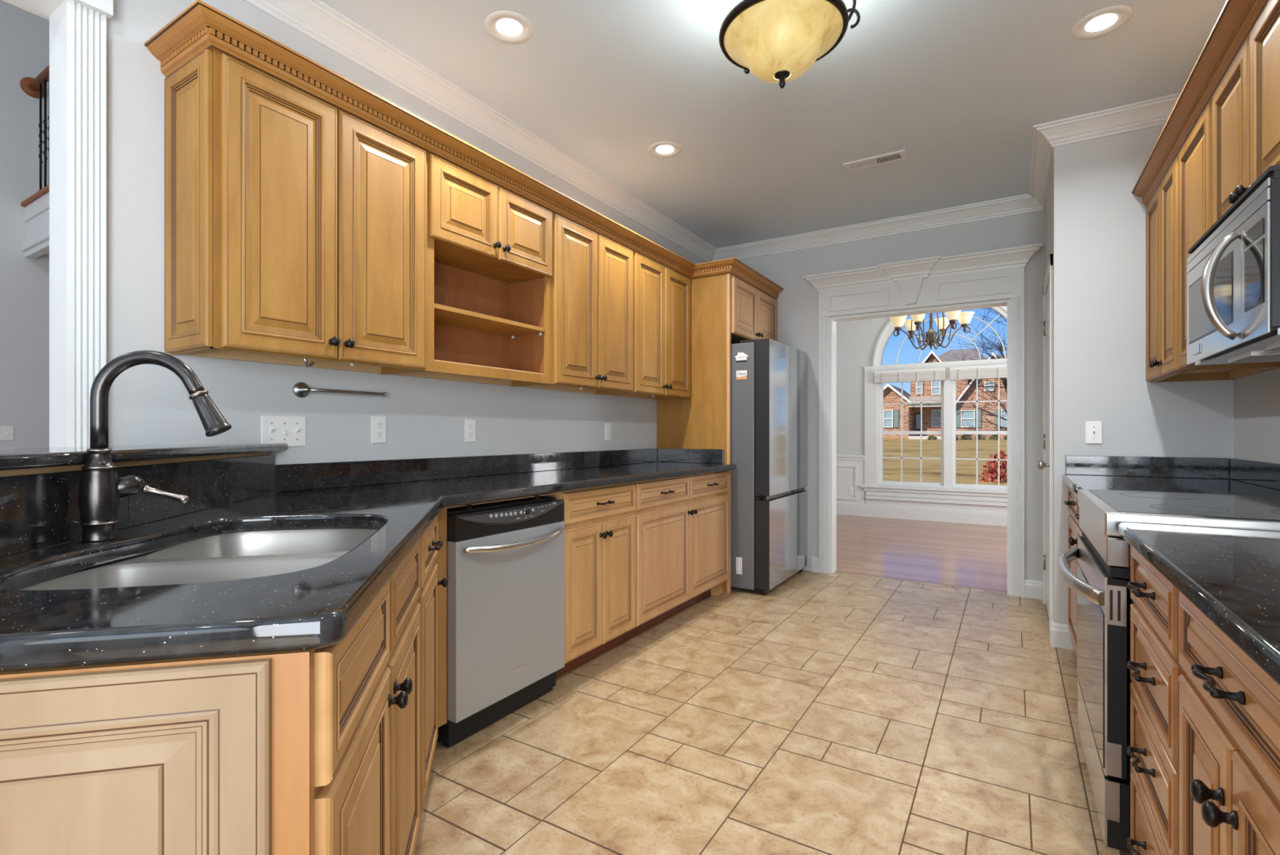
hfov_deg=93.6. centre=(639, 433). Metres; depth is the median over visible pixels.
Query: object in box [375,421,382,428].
receptacle
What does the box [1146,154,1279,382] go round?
upper cabinet
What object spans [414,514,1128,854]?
floor
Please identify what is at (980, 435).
shrub
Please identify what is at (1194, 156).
upper cabinet
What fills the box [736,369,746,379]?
magnet
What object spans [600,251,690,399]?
upper cabinet
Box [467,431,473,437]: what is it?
receptacle
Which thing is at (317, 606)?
countertop
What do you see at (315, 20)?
crown molding
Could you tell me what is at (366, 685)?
base cabinet
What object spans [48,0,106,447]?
column
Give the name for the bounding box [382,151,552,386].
upper cabinet
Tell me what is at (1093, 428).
light switch
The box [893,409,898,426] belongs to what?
shutter
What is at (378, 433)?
receptacle
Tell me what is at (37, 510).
backsplash
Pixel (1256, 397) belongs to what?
wall
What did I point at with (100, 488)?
kitchen faucet
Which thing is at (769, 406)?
refrigerator
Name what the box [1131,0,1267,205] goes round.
crown molding
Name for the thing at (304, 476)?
backsplash
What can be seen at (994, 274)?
door frame
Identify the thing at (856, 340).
wall
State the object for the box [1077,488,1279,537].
cooktop
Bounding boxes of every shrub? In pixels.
[926,434,937,439]
[960,434,973,439]
[974,434,985,439]
[987,434,1000,439]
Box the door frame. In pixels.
[802,242,1053,637]
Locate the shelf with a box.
[434,302,545,336]
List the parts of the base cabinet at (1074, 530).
pull, drawer, knob, knob, door, pull, door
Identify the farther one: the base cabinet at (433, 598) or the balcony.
the balcony
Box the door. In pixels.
[1037,284,1048,616]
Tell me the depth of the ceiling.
2.86 m
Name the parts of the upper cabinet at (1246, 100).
door, knob, knob, door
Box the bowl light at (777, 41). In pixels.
[719,0,860,88]
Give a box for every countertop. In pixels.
[0,443,287,470]
[0,462,736,671]
[1062,474,1279,496]
[1118,522,1279,685]
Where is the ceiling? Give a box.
[320,0,1226,248]
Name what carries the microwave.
attached to the upper cabinet at (1246, 100)
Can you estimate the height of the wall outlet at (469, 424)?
0.115 m
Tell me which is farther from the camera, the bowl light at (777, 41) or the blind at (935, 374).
the blind at (935, 374)
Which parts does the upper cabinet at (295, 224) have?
panel, door, knob, knob, door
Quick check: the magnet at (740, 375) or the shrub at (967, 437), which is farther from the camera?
the shrub at (967, 437)
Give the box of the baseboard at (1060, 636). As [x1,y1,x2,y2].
[811,555,1074,649]
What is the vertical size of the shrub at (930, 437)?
0.637 m
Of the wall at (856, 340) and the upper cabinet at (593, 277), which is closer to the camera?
the upper cabinet at (593, 277)
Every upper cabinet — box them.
[164,48,426,373]
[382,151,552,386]
[517,212,633,394]
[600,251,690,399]
[730,274,777,343]
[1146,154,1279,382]
[1177,97,1279,370]
[1211,0,1279,226]
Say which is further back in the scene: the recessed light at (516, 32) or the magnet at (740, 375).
the magnet at (740, 375)
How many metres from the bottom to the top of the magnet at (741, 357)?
0.068 m
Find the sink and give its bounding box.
[20,528,377,590]
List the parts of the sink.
bowl, bowl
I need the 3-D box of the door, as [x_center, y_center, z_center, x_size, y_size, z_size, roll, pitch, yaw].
[2.482,0.106,3.679,0.101,2.033,0.740,0,0,32]
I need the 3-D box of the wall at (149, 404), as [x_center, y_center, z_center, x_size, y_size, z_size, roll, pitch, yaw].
[-1.538,-1.615,2.010,0.120,5.700,8.200,0,0,32]
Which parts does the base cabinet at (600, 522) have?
door, drawer, knob, pull, knob, door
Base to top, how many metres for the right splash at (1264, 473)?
0.100 m
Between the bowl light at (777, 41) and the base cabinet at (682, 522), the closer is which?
the bowl light at (777, 41)
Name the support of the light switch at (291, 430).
attached to the wall at (149, 404)
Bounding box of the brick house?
[883,348,1007,439]
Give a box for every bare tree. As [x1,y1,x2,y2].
[920,307,1007,435]
[932,394,974,440]
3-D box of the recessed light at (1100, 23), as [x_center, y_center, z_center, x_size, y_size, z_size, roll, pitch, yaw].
[1.826,-1.622,2.380,0.194,0.005,0.194,0,0,32]
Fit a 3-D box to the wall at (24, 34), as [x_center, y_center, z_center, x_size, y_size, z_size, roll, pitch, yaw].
[-5.556,-1.615,4.438,0.120,5.700,8.300,0,0,32]
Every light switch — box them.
[0,426,13,439]
[261,415,306,446]
[604,422,611,439]
[1085,421,1102,443]
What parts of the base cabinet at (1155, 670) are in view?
pull, pull, pull, pull, drawer, drawer, drawer, drawer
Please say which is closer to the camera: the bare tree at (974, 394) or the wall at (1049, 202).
the wall at (1049, 202)
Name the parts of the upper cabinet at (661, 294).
door, door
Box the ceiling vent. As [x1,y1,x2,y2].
[843,149,908,172]
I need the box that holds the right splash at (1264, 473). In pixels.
[1229,457,1279,489]
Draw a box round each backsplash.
[0,453,275,557]
[275,448,657,492]
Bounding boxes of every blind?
[874,367,946,382]
[949,364,1007,380]
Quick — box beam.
[2,0,113,21]
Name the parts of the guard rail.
handrail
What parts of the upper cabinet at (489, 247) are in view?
door, knob, knob, door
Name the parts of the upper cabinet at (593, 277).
door, knob, knob, door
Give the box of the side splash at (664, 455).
[657,448,724,463]
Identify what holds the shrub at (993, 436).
on the lawn
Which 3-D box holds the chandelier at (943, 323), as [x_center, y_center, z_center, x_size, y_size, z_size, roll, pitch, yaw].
[2.979,-1.512,6.153,0.796,1.303,0.713,0,0,18]
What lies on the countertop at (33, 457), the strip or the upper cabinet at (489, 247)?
the strip
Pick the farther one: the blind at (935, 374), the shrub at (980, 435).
the shrub at (980, 435)
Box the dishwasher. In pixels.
[436,492,564,747]
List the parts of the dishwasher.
kick plate, filler rail, control panel, handle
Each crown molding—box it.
[144,0,783,299]
[242,0,1181,262]
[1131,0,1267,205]
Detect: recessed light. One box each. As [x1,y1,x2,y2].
[484,10,533,43]
[648,141,681,157]
[1071,5,1133,39]
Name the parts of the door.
knob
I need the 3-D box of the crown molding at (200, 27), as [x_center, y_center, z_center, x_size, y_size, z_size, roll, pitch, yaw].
[-0.131,-1.177,3.446,0.379,0.083,4.212,0,0,37]
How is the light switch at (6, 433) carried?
attached to the wall at (24, 34)
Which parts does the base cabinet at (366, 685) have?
cabinet end panel, false drawer, door, knob, knob, door, false drawer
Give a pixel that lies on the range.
(1104, 600)
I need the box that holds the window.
[860,306,1007,506]
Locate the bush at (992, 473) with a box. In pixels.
[977,449,1007,484]
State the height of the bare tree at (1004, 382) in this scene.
8.259 m
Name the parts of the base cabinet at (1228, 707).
knob, door, pull, knob, door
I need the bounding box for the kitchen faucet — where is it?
[78,350,231,542]
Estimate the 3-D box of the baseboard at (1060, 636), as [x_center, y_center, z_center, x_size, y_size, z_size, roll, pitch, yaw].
[1.844,1.074,4.048,1.676,0.122,1.076,0,0,32]
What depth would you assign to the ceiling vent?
3.58 m
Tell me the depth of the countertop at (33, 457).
1.40 m
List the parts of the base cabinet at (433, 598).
door, drawer, pull, knob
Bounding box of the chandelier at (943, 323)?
[888,310,974,350]
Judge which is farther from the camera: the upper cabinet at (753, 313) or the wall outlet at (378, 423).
the upper cabinet at (753, 313)
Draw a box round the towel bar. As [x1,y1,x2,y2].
[293,382,386,397]
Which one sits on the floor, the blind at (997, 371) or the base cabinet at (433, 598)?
the base cabinet at (433, 598)
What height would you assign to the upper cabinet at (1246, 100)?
0.515 m
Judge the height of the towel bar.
0.060 m
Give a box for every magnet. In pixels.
[734,351,748,361]
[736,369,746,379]
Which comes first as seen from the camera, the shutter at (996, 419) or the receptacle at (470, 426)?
the receptacle at (470, 426)
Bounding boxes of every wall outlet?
[371,416,386,443]
[464,418,475,442]
[848,486,853,495]
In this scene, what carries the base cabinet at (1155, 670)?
on the floor
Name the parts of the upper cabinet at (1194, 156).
door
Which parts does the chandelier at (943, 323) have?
lamp shade, arm, lamp shade, arm, lamp shade, arm, arm, lamp shade, arm, lamp shade, arm, lamp shade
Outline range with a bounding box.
[1058,488,1279,854]
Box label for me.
[736,556,742,573]
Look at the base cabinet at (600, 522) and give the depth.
2.92 m
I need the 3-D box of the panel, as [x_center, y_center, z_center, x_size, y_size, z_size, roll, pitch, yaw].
[0.388,-0.001,4.434,0.597,2.271,0.026,0,0,32]
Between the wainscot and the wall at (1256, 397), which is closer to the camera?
the wall at (1256, 397)
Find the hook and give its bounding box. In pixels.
[302,358,314,366]
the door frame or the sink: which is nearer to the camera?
the sink
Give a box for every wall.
[0,0,48,448]
[0,451,268,559]
[106,0,706,494]
[712,209,1044,581]
[836,306,1006,454]
[1044,155,1053,604]
[1053,124,1233,624]
[1233,367,1279,462]
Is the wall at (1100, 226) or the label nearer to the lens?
the wall at (1100, 226)
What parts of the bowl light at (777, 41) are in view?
scroll arm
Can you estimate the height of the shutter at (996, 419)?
1.320 m
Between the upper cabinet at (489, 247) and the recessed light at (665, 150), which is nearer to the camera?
the upper cabinet at (489, 247)
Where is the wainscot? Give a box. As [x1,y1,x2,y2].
[836,454,1007,526]
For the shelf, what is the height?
0.019 m
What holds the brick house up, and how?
on the lawn
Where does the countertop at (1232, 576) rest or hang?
on the base cabinet at (1155, 670)
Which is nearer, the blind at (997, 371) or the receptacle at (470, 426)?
the receptacle at (470, 426)
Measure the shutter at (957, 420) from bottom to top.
1.320 m
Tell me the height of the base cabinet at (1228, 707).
0.876 m
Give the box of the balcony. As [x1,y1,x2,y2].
[20,184,48,258]
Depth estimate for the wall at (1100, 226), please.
3.09 m
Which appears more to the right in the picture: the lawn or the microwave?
the microwave
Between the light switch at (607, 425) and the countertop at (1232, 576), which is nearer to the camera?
the countertop at (1232, 576)
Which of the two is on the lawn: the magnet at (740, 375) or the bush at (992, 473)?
the bush at (992, 473)
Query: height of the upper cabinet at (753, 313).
0.420 m
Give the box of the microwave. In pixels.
[1186,164,1279,364]
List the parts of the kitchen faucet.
handle, spout, lever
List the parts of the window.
sash, sash, sash, sash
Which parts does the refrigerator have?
door, freezer drawer, door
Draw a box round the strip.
[0,451,267,476]
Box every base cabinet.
[0,536,421,854]
[417,508,448,813]
[543,482,636,678]
[622,470,729,642]
[1064,485,1082,657]
[1127,544,1185,854]
[1177,590,1279,854]
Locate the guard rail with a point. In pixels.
(36, 87)
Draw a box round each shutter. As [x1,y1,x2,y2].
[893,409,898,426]
[955,409,959,426]
[975,409,981,426]
[994,408,998,426]
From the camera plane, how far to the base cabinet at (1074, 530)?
2.93 m
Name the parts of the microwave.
door, handle, trim, plate, control panel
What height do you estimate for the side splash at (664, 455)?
0.102 m
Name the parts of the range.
handle, door glass, oven door, storage drawer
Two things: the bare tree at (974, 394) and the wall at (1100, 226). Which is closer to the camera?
the wall at (1100, 226)
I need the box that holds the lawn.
[883,438,1007,484]
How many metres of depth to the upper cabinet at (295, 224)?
1.95 m
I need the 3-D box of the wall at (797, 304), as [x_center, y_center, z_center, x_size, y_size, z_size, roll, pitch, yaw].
[2.171,-0.465,4.554,5.500,3.400,0.130,0,0,32]
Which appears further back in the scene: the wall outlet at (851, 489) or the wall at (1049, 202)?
the wall outlet at (851, 489)
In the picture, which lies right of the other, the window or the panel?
the window
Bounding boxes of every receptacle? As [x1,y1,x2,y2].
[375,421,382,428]
[375,431,382,437]
[467,423,473,429]
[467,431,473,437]
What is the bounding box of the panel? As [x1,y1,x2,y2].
[657,272,730,592]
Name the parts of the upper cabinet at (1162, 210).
knob, door, knob, door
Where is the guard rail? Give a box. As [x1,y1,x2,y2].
[20,65,48,190]
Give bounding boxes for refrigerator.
[730,337,807,595]
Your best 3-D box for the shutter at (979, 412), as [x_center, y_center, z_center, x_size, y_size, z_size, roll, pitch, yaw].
[25.500,-1.105,45.312,0.360,1.320,0.080,0,0,32]
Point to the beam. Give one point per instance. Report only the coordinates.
(45, 9)
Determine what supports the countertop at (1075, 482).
on the base cabinet at (1074, 530)
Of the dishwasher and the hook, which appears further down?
the dishwasher
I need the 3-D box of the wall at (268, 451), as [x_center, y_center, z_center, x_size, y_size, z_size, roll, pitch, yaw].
[-1.262,0.600,1.366,0.126,1.071,1.651,0,0,-11]
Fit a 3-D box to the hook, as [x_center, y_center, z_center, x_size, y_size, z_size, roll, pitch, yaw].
[-1.160,-0.261,2.117,0.040,0.056,0.051,0,0,32]
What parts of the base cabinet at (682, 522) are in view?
drawer, door, pull, knob, drawer, door, pull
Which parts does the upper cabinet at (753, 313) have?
door, door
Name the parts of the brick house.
pane, door, door glass, pane, pane, pane, pane, pane, pane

